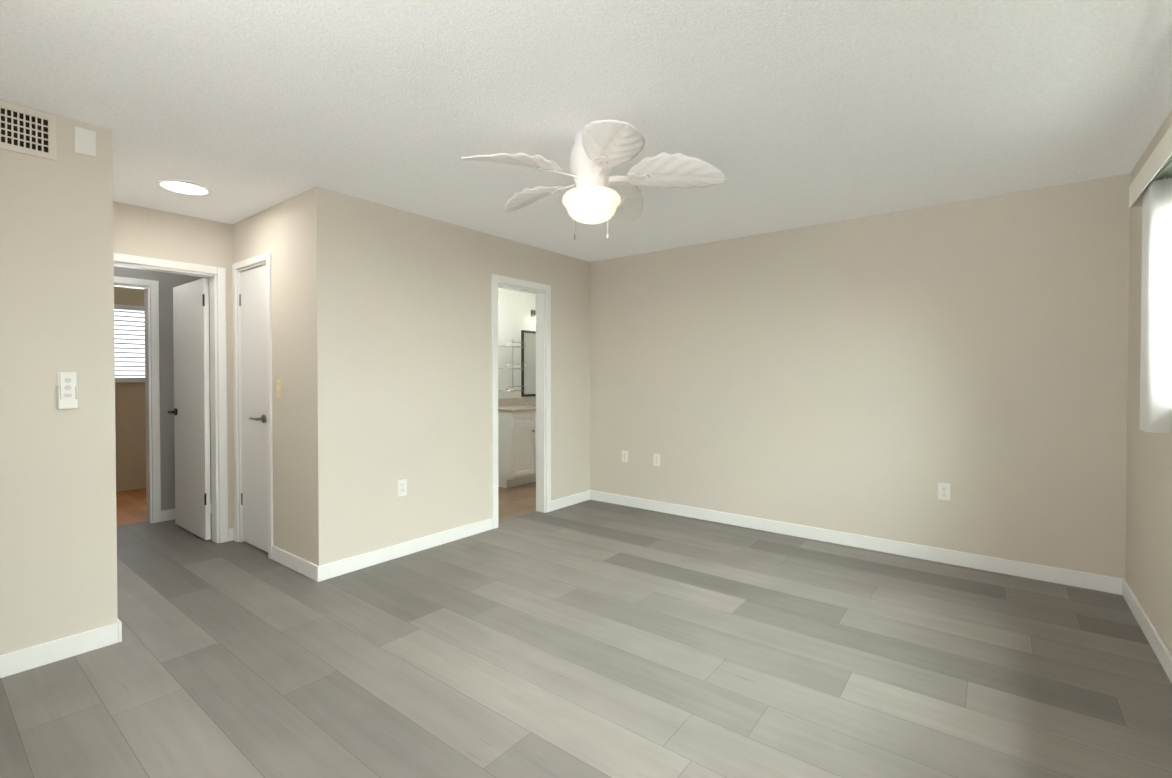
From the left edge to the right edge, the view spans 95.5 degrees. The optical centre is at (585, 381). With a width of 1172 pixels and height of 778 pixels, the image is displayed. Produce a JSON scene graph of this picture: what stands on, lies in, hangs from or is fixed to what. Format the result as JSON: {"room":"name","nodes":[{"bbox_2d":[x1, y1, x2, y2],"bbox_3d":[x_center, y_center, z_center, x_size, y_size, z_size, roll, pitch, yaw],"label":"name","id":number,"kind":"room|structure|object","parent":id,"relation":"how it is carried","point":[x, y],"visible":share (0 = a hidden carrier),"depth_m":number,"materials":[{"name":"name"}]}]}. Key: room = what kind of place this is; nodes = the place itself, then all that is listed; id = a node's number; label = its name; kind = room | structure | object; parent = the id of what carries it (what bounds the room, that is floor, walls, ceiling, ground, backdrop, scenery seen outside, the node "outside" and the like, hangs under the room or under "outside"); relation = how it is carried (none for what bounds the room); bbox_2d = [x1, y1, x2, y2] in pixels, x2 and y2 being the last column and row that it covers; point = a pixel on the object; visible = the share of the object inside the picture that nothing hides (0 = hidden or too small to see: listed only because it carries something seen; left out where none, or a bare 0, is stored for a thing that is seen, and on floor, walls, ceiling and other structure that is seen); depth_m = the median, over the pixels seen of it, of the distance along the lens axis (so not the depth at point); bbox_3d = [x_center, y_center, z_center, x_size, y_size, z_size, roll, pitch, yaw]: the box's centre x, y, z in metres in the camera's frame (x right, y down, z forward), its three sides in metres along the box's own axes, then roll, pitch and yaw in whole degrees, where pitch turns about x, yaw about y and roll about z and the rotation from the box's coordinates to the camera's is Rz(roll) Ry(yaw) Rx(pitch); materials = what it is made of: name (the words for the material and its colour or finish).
{"room":"empty bedroom","nodes":[
{"label":"empty bedroom","id":0,"kind":"room"},
{"bbox_2d":[114,287,145,491],"bbox_3d":[-5.372,-0.013,5.625,0.110,2.440,3.320,1,1,38],"label":"wall","id":1,"kind":"structure","parent":0,"point":[130,416],"depth_m":5.93,"materials":[{"name":"beige paint"}]},
{"bbox_2d":[114,304,144,381],"bbox_3d":[-4.937,-0.423,6.041,0.040,0.850,1.100,1,1,38],"label":"window blind slats in the far room","id":2,"kind":"structure","parent":1,"relation":"attached to","point":[129,307],"depth_m":5.89,"materials":[{"name":"white plastic"}]},
{"bbox_2d":[114,309,144,377],"bbox_3d":[-4.958,-0.423,6.057,0.005,0.750,1.000,1,1,38],"label":"window glow in the far room","id":3,"kind":"object","parent":1,"relation":"attached to","point":[129,345],"depth_m":5.91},
{"bbox_2d":[114,266,210,522],"bbox_3d":[-3.937,0.002,4.440,0.110,2.440,2.990,1,1,38],"label":"wall","id":4,"kind":"structure","parent":0,"point":[168,282],"depth_m":4.68,"materials":[{"name":"grey paint"}]},
{"bbox_2d":[114,276,160,522],"bbox_3d":[-4.072,0.177,4.256,0.126,2.095,1.040,1,1,38],"label":"door frame","id":5,"kind":"structure","parent":4,"relation":"attached to","point":[152,400],"depth_m":4.60,"materials":[{"name":"white wood"}]},
{"bbox_2d":[161,509,174,521],"bbox_3d":[-3.341,1.166,5.122,0.013,0.095,1.205,1,1,38],"label":"baseboard","id":6,"kind":"structure","parent":4,"relation":"attached to","point":[166,515],"depth_m":4.68,"materials":[{"name":"white wood"}]},
{"bbox_2d":[113,201,234,528],"bbox_3d":[-3.074,0.011,3.770,0.110,2.440,2.990,1,1,38],"label":"wall","id":7,"kind":"structure","parent":0,"point":[148,232],"depth_m":3.89,"materials":[{"name":"beige paint"}]},
{"bbox_2d":[114,253,227,542],"bbox_3d":[-3.070,0.183,3.764,0.126,2.095,0.890,1,1,38],"label":"door frame","id":8,"kind":"structure","parent":7,"relation":"attached to","point":[218,412],"depth_m":4.04,"materials":[{"name":"white wood"}]},
{"bbox_2d":[168,278,210,539],"bbox_3d":[-3.191,0.208,4.307,0.758,2.008,0.155,1,1,38],"label":"hall door","id":9,"kind":"structure","parent":7,"relation":"in","point":[191,412],"depth_m":4.24,"materials":[{"name":"white wood"}]},
{"bbox_2d":[232,190,309,561],"bbox_3d":[-2.247,0.010,3.818,1.357,2.440,0.110,1,1,38],"label":"wall","id":10,"kind":"structure","parent":0,"point":[279,231],"depth_m":3.54,"materials":[{"name":"beige paint"}]},
{"bbox_2d":[232,252,272,558],"bbox_3d":[-2.406,0.163,3.933,0.659,2.130,0.126,1,1,38],"label":"trim","id":11,"kind":"structure","parent":10,"relation":"attached to","point":[255,260],"depth_m":4.05,"materials":[{"name":"white wood"}]},
{"bbox_2d":[239,265,267,551],"bbox_3d":[-2.445,0.193,3.897,0.538,2.048,0.110,1,1,38],"label":"closet door","id":12,"kind":"structure","parent":10,"relation":"in","point":[254,493],"depth_m":3.92,"materials":[{"name":"white wood"}]},
{"bbox_2d":[276,380,281,396],"bbox_3d":[-2.091,0.042,3.615,0.070,0.114,0.020,1,1,38],"label":"light switch","id":13,"kind":"object","parent":10,"relation":"attached to","point":[279,388],"visible":1,"depth_m":3.61,"materials":[{"name":"beige plastic"}]},
{"bbox_2d":[272,546,311,578],"bbox_3d":[-1.928,1.186,3.507,0.632,0.095,0.013,1,1,38],"label":"baseboard","id":14,"kind":"structure","parent":10,"relation":"attached to","point":[283,557],"depth_m":3.50,"materials":[{"name":"white wood"}]},
{"bbox_2d":[0,99,589,654],"bbox_3d":[-1.540,0.013,3.533,0.110,2.440,5.017,1,1,38],"label":"wall","id":15,"kind":"structure","parent":0,"point":[400,358],"depth_m":3.36,"materials":[{"name":"beige paint"}]},
{"bbox_2d":[0,101,56,160],"bbox_3d":[-2.543,-1.079,2.129,0.010,0.196,0.610,1,1,38],"label":"air vent","id":16,"kind":"object","parent":15,"relation":"in","point":[23,130],"visible":1,"depth_m":2.30,"materials":[{"name":"beige metal"}]},
{"bbox_2d":[0,619,121,677],"bbox_3d":[-2.601,1.204,2.095,0.036,0.095,1.140,1,1,38],"label":"baseboard","id":17,"kind":"structure","parent":15,"relation":"attached to","point":[22,660],"depth_m":2.38,"materials":[{"name":"white wood"}]},
{"bbox_2d":[57,372,77,408],"bbox_3d":[-2.335,0.038,2.400,0.024,0.164,0.062,1,1,38],"label":"remote","id":18,"kind":"object","parent":15,"relation":"attached to","point":[67,390],"visible":1,"depth_m":2.39,"materials":[{"name":"white plastic"}]},
{"bbox_2d":[74,126,95,156],"bbox_3d":[-2.299,-1.103,2.446,0.006,0.116,0.072,1,1,38],"label":"cover plate","id":19,"kind":"object","parent":15,"relation":"attached to","point":[85,141],"visible":1,"depth_m":2.44,"materials":[{"name":"white plastic"}]},
{"bbox_2d":[398,479,406,496],"bbox_3d":[-1.296,0.748,3.759,0.009,0.114,0.070,1,1,38],"label":"electrical outlet","id":20,"kind":"object","parent":15,"relation":"attached to","point":[402,487],"visible":1,"depth_m":3.76,"materials":[{"name":"white plastic"}]},
{"bbox_2d":[312,518,492,581],"bbox_3d":[-1.221,1.182,3.860,0.016,0.095,1.436,1,1,38],"label":"baseboard","id":21,"kind":"structure","parent":15,"relation":"attached to","point":[337,568],"depth_m":3.71,"materials":[{"name":"white wood"}]},
{"bbox_2d":[491,274,550,528],"bbox_3d":[-0.599,0.161,4.734,0.126,2.115,0.725,1,1,38],"label":"door frame","id":22,"kind":"structure","parent":15,"relation":"attached to","point":[497,281],"depth_m":4.94,"materials":[{"name":"white wood"}]},
{"bbox_2d":[551,490,591,510],"bbox_3d":[-0.148,1.165,5.240,0.013,0.095,0.603,1,1,38],"label":"baseboard","id":23,"kind":"structure","parent":15,"relation":"attached to","point":[563,502],"depth_m":5.24,"materials":[{"name":"white wood"}]},
{"bbox_2d":[498,287,535,398],"bbox_3d":[-1.260,-0.023,6.420,0.110,2.440,3.200,1,1,38],"label":"wall","id":24,"kind":"structure","parent":0,"point":[515,308],"depth_m":6.74,"materials":[{"name":"white paint"}]},
{"bbox_2d":[498,339,525,391],"bbox_3d":[-0.939,-0.204,6.548,0.232,0.680,0.338,1,1,38],"label":"shelf","id":25,"kind":"object","parent":24,"relation":"attached to","point":[512,368],"visible":0.9,"depth_m":6.52,"materials":[{"name":"silver metal"}]},
{"bbox_2d":[498,397,535,404],"bbox_3d":[-0.778,0.248,6.935,0.019,0.095,1.630,1,1,38],"label":"backsplash","id":26,"kind":"structure","parent":24,"relation":"attached to","point":[525,400],"depth_m":6.81,"materials":[{"name":"beige stone"}]},
{"bbox_2d":[521,330,535,396],"bbox_3d":[-0.575,-0.243,7.189,0.021,0.860,0.820,1,1,38],"label":"bathroom mirror","id":27,"kind":"object","parent":24,"relation":"attached to","point":[528,359],"visible":0.42,"depth_m":6.96,"materials":[{"name":"grey mirror"}]},
{"bbox_2d":[531,310,535,322],"bbox_3d":[-0.633,-0.860,7.011,0.137,0.170,0.120,1,1,38],"label":"sconce","id":28,"kind":"object","parent":24,"relation":"attached to","point":[533,313],"visible":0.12,"depth_m":7.00,"materials":[{"name":"silver metal"}]},
{"bbox_2d":[0,482,1171,777],"bbox_3d":[-1.067,1.225,4.228,8.423,0.001,6.670,1,1,38],"label":"floor","id":29,"kind":"structure","parent":0,"point":[592,639],"depth_m":2.33,"materials":[{"name":"grey wood"}]},
{"bbox_2d":[498,409,535,487],"bbox_3d":[-0.918,0.769,6.310,0.569,0.860,0.430,1,1,38],"label":"base cabinet","id":30,"kind":"object","parent":29,"relation":"on","point":[516,441],"depth_m":6.08,"materials":[{"name":"white wood"}]},
{"bbox_2d":[498,405,535,412],"bbox_3d":[-0.556,0.315,6.763,0.582,0.035,1.630,1,1,38],"label":"countertop","id":31,"kind":"structure","parent":30,"relation":"on","point":[501,408],"depth_m":6.22,"materials":[{"name":"beige stone"}]},
{"bbox_2d":[0,0,1171,261],"bbox_3d":[-1.114,-1.264,4.138,9.000,0.100,7.200,1,1,38],"label":"ceiling","id":32,"kind":"structure","parent":0,"point":[786,114],"depth_m":2.23,"materials":[{"name":"white paint"}]},
{"bbox_2d":[156,179,211,194],"bbox_3d":[-2.475,-1.198,3.284,0.276,0.010,0.276,1,1,38],"label":"recessed light","id":33,"kind":"object","parent":32,"relation":"in","point":[183,187],"visible":0.98,"depth_m":3.27,"materials":[{"name":"white"}]},
{"bbox_2d":[461,120,725,239],"bbox_3d":[0.003,-0.945,2.646,1.199,0.502,1.224,1,1,38],"label":"fan","id":34,"kind":"object","parent":32,"relation":"hanging from","point":[601,149],"visible":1,"depth_m":2.51,"materials":[{"name":"white plastic"}]},
{"bbox_2d":[590,173,1129,578],"bbox_3d":[1.657,0.004,4.297,4.223,2.440,0.110,1,1,38],"label":"wall","id":35,"kind":"structure","parent":0,"point":[882,376],"depth_m":3.80,"materials":[{"name":"beige paint"}]},
{"bbox_2d":[622,450,627,461],"bbox_3d":[0.379,0.729,5.223,0.070,0.114,0.009,1,1,38],"label":"electrical outlet","id":36,"kind":"object","parent":35,"relation":"attached to","point":[624,456],"visible":1,"depth_m":5.22,"materials":[{"name":"white plastic"}]},
{"bbox_2d":[653,454,659,465],"bbox_3d":[0.663,0.732,5.002,0.070,0.114,0.009,1,1,38],"label":"electrical outlet","id":37,"kind":"object","parent":35,"relation":"attached to","point":[656,459],"visible":1,"depth_m":5.00,"materials":[{"name":"white plastic"}]},
{"bbox_2d":[592,490,1115,593],"bbox_3d":[1.569,1.176,4.299,3.880,0.095,0.016,1,1,38],"label":"baseboard","id":38,"kind":"structure","parent":35,"relation":"attached to","point":[1085,580],"depth_m":3.82,"materials":[{"name":"white wood"}]},
{"bbox_2d":[938,483,950,500],"bbox_3d":[2.437,0.746,3.624,0.070,0.114,0.009,1,1,38],"label":"electrical outlet","id":39,"kind":"object","parent":35,"relation":"attached to","point":[943,491],"visible":1,"depth_m":3.62,"materials":[{"name":"white plastic"}]},
{"bbox_2d":[1125,110,1171,654],"bbox_3d":[1.707,0.044,1.082,0.200,2.440,5.127,1,1,38],"label":"wall","id":40,"kind":"structure","parent":0,"point":[1148,563],"depth_m":2.71,"materials":[{"name":"beige paint"}]},
{"bbox_2d":[1116,578,1171,682],"bbox_3d":[1.622,1.216,1.163,0.016,0.095,4.907,1,1,38],"label":"baseboard","id":41,"kind":"structure","parent":40,"relation":"attached to","point":[1164,656],"depth_m":2.58,"materials":[{"name":"white wood"}]},
{"bbox_2d":[1129,125,1171,207],"bbox_3d":[1.809,-0.837,1.462,0.118,0.107,2.450,1,1,38],"label":"rail","id":42,"kind":"object","parent":40,"relation":"attached to","point":[1157,165],"visible":0.73,"depth_m":2.12,"materials":[{"name":"white wood"}]},
{"bbox_2d":[1140,177,1171,432],"bbox_3d":[2.418,-0.316,2.245,0.089,1.051,0.144,1,1,38],"label":"window blind","id":43,"kind":"object","parent":42,"relation":"hanging from","point":[1156,360],"visible":0.98,"depth_m":2.20,"materials":[{"name":"white fabric"}]}
]}

